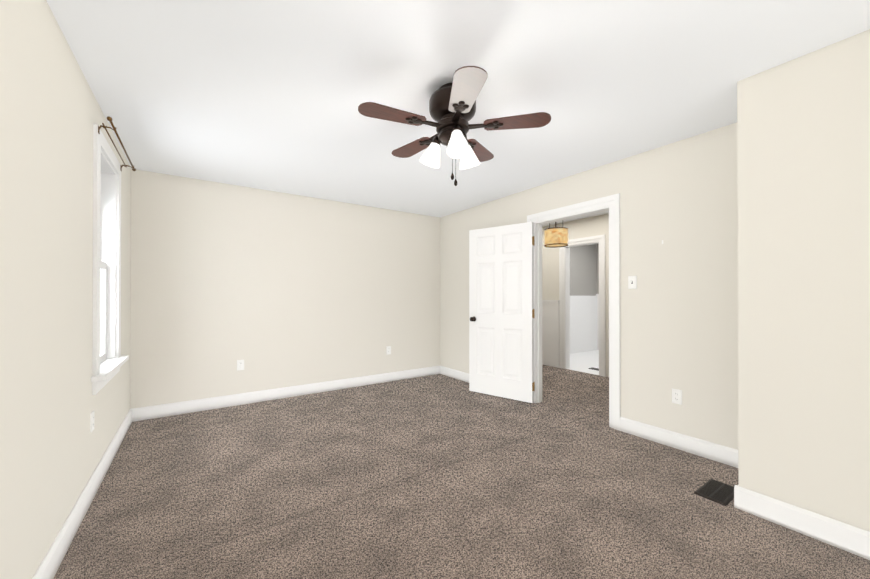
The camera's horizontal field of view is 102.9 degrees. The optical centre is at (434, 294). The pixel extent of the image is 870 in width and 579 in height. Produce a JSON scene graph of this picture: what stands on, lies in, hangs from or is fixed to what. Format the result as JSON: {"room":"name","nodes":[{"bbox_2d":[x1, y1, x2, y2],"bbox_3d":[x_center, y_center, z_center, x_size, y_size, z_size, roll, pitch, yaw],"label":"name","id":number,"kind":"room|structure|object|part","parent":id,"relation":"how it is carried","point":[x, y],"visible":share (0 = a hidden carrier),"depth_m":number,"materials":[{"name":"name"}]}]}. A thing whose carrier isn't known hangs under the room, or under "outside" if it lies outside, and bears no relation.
{"room":"empty bedroom","nodes":[
{"label":"empty bedroom","id":0,"kind":"room"},
{"bbox_2d":[0,0,130,578],"bbox_3d":[-1.466,-0.007,1.043,0.200,2.440,5.750,0,0,-35],"label":"wall","id":1,"kind":"structure","parent":0,"point":[53,449],"depth_m":1.45,"materials":[{"name":"white paint"}]},
{"bbox_2d":[32,408,135,578],"bbox_3d":[-1.378,1.151,1.100,0.016,0.124,5.450,0,0,-35],"label":"baseboard","id":2,"kind":"structure","parent":1,"relation":"attached to","point":[52,560],"depth_m":1.83,"materials":[{"name":"white wood"}]},
{"bbox_2d":[90,411,93,432],"bbox_3d":[-2.071,0.767,2.099,0.009,0.116,0.072,0,0,-35],"label":"electrical outlet","id":3,"kind":"object","parent":1,"relation":"attached to","point":[92,421],"visible":1,"depth_m":2.08,"materials":[{"name":"white plastic"}]},
{"bbox_2d":[91,124,128,394],"bbox_3d":[-2.372,-0.215,2.411,0.265,1.653,0.890,0,0,-35],"label":"window","id":4,"kind":"structure","parent":1,"relation":"in","point":[106,208],"depth_m":2.65,"materials":[{"name":"white"}]},
{"bbox_3d":[-2.385,-0.223,2.403,0.085,1.434,0.626,0,0,-35],"label":"window sash","id":5,"kind":"part","parent":4,"relation":"part of","materials":[{"name":"white wood"}]},
{"bbox_2d":[98,116,135,170],"bbox_3d":[-2.260,-1.030,2.474,0.085,0.068,1.036,0,0,-35],"label":"curtain rod","id":6,"kind":"object","parent":4,"relation":"attached to","point":[116,133],"visible":1,"depth_m":2.35,"materials":[{"name":"brown metal"}]},
{"bbox_2d":[130,169,439,408],"bbox_3d":[-1.468,0.007,4.446,3.668,2.440,0.150,0,0,-35],"label":"wall","id":7,"kind":"structure","parent":0,"point":[273,289],"depth_m":4.02,"materials":[{"name":"white paint"}]},
{"bbox_2d":[237,360,243,370],"bbox_3d":[-2.166,0.784,3.863,0.072,0.116,0.009,0,0,-35],"label":"electrical outlet","id":8,"kind":"object","parent":7,"relation":"attached to","point":[240,364],"visible":1,"depth_m":3.86,"materials":[{"name":"white plastic"}]},
{"bbox_2d":[136,366,439,420],"bbox_3d":[-1.408,1.165,4.381,3.638,0.124,0.016,0,0,-35],"label":"baseboard","id":9,"kind":"structure","parent":7,"relation":"attached to","point":[170,409],"depth_m":4.03,"materials":[{"name":"white wood"}]},
{"bbox_2d":[386,346,390,354],"bbox_3d":[-0.653,0.789,4.910,0.072,0.116,0.009,0,0,-35],"label":"electrical outlet","id":10,"kind":"object","parent":7,"relation":"attached to","point":[388,349],"visible":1,"depth_m":4.90,"materials":[{"name":"white plastic"}]},
{"bbox_2d":[46,0,869,226],"bbox_3d":[1.631,-1.277,3.584,8.180,0.120,6.400,0,0,-35],"label":"ceiling","id":11,"kind":"structure","parent":0,"point":[271,95],"depth_m":1.95,"materials":[{"name":"white paint"}]},
{"bbox_2d":[358,66,550,185],"bbox_3d":[0.074,-0.937,2.088,1.074,0.571,1.069,0,0,-35],"label":"ceiling fan","id":12,"kind":"object","parent":11,"relation":"hanging from","point":[452,108],"visible":1,"depth_m":1.99,"materials":[{"name":"brown wood"}]},
{"bbox_2d":[544,222,567,247],"bbox_3d":[1.700,-0.948,4.871,0.318,0.527,0.318,0,0,-35],"label":"pendant lamp","id":13,"kind":"object","parent":11,"relation":"hanging from","point":[555,237],"visible":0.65,"depth_m":4.75,"materials":[{"name":"beige fabric"}]},
{"bbox_2d":[53,365,869,578],"bbox_3d":[0.644,1.270,2.892,5.780,0.100,6.400,0,0,-35],"label":"floor carpet","id":14,"kind":"object","parent":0,"point":[438,476],"visible":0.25,"depth_m":2.06,"materials":[{"name":"brown carpet"}]},
{"bbox_2d":[693,479,733,505],"bbox_3d":[1.742,1.210,2.138,0.280,0.015,0.160,0,0,-35],"label":"air vent register","id":15,"kind":"object","parent":14,"relation":"on","point":[728,500],"depth_m":2.11,"materials":[{"name":"black metal"}]},
{"bbox_3d":[1.742,1.205,2.138,0.248,0.001,0.128,0,0,-35],"label":"floor air vent register slots","id":16,"kind":"part","parent":15,"relation":"part of","materials":[{"name":"black metal"}]},
{"bbox_2d":[542,214,608,376],"bbox_3d":[2.592,0.010,5.265,0.120,2.440,4.720,0,0,-35],"label":"wall","id":17,"kind":"structure","parent":0,"point":[590,226],"depth_m":5.62,"materials":[{"name":"white paint"}]},
{"bbox_2d":[542,300,558,367],"bbox_3d":[1.681,0.665,6.444,0.035,1.140,1.440,0,0,-35],"label":"wainscot","id":18,"kind":"object","parent":17,"relation":"attached to","point":[550,332],"depth_m":5.99,"materials":[{"name":"white"}]},
{"bbox_2d":[559,234,605,376],"bbox_3d":[2.377,0.164,5.560,0.138,2.135,0.790,0,0,-35],"label":"door frame","id":19,"kind":"structure","parent":17,"relation":"attached to","point":[564,307],"depth_m":5.77,"materials":[{"name":"white wood"}]},
{"bbox_2d":[566,350,598,374],"bbox_3d":[3.354,1.282,6.163,2.400,0.104,2.400,0,0,-35],"label":"floor","id":20,"kind":"structure","parent":0,"point":[582,361],"depth_m":6.39,"materials":[{"name":"white tile"}]},
{"bbox_2d":[570,244,596,295],"bbox_3d":[2.680,0.018,7.222,2.250,2.440,0.100,0,0,-35],"label":"wall","id":21,"kind":"structure","parent":0,"point":[584,270],"depth_m":7.55,"materials":[{"name":"grey paint"}]},
{"bbox_2d":[570,295,596,353],"bbox_3d":[2.702,0.628,7.162,2.220,1.220,0.020,0,0,-35],"label":"wainscot","id":22,"kind":"structure","parent":21,"relation":"attached to","point":[584,323],"depth_m":7.50,"materials":[{"name":"white wood"}]},
{"bbox_2d":[440,123,737,449],"bbox_3d":[0.977,0.006,4.240,0.120,2.440,4.570,0,0,-35],"label":"wall","id":23,"kind":"structure","parent":0,"point":[679,317],"depth_m":2.82,"materials":[{"name":"white paint"}]},
{"bbox_2d":[440,366,468,382],"bbox_3d":[0.577,1.166,4.694,0.016,0.124,1.720,0,0,-35],"label":"baseboard","id":24,"kind":"structure","parent":23,"relation":"attached to","point":[453,373],"depth_m":5.09,"materials":[{"name":"white wood"}]},
{"bbox_2d":[469,222,534,402],"bbox_3d":[0.774,0.199,4.144,0.843,2.030,0.169,0,0,38],"label":"door","id":25,"kind":"structure","parent":23,"relation":"in","point":[500,311],"depth_m":4.11,"materials":[{"name":"white wood"}]},
{"bbox_3d":[1.093,0.213,3.902,0.040,1.749,0.044,0,0,38],"label":"door hinge","id":26,"kind":"part","parent":25,"relation":"part of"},
{"bbox_2d":[527,193,620,430],"bbox_3d":[1.422,0.156,3.595,0.156,2.135,1.055,0,0,-35],"label":"door frame","id":27,"kind":"structure","parent":23,"relation":"attached to","point":[611,204],"depth_m":3.21,"materials":[{"name":"white wood"}]},
{"bbox_2d":[628,276,636,288],"bbox_3d":[1.726,-0.109,3.038,0.016,0.116,0.072,0,0,-35],"label":"light switch","id":28,"kind":"object","parent":23,"relation":"attached to","point":[632,282],"visible":1,"depth_m":3.04,"materials":[{"name":"white plastic"}]},
{"bbox_2d":[672,388,681,404],"bbox_3d":[1.922,0.810,2.756,0.009,0.116,0.072,0,0,-35],"label":"electrical outlet","id":29,"kind":"object","parent":23,"relation":"attached to","point":[676,396],"visible":1,"depth_m":2.75,"materials":[{"name":"white plastic"}]},
{"bbox_2d":[620,417,737,467],"bbox_3d":[1.943,1.158,2.718,0.016,0.124,0.975,0,0,-35],"label":"baseboard","id":30,"kind":"structure","parent":23,"relation":"attached to","point":[726,455],"depth_m":2.71,"materials":[{"name":"white wood"}]},
{"bbox_2d":[597,244,598,293],"bbox_3d":[4.382,0.017,6.879,0.100,2.440,2.600,0,0,-35],"label":"wall","id":31,"kind":"structure","parent":0,"point":[597,244],"depth_m":7.82,"materials":[{"name":"grey paint"}]},
{"bbox_2d":[596,294,598,349],"bbox_3d":[4.327,0.607,6.839,0.035,1.260,2.400,0,0,-35],"label":"wainscot","id":32,"kind":"structure","parent":31,"relation":"attached to","point":[596,294],"depth_m":7.79,"materials":[{"name":"white wood"}]},
{"bbox_2d":[737,29,869,531],"bbox_3d":[2.508,-0.005,1.499,0.718,2.440,1.680,0,0,-35],"label":"wall","id":33,"kind":"structure","parent":0,"point":[803,155],"depth_m":1.76,"materials":[{"name":"white paint"}]},
{"bbox_2d":[734,484,869,559],"bbox_3d":[2.193,1.152,1.305,0.016,0.124,1.666,0,0,-35],"label":"baseboard","id":34,"kind":"structure","parent":33,"relation":"attached to","point":[840,535],"depth_m":1.75,"materials":[{"name":"white wood"}]}
]}

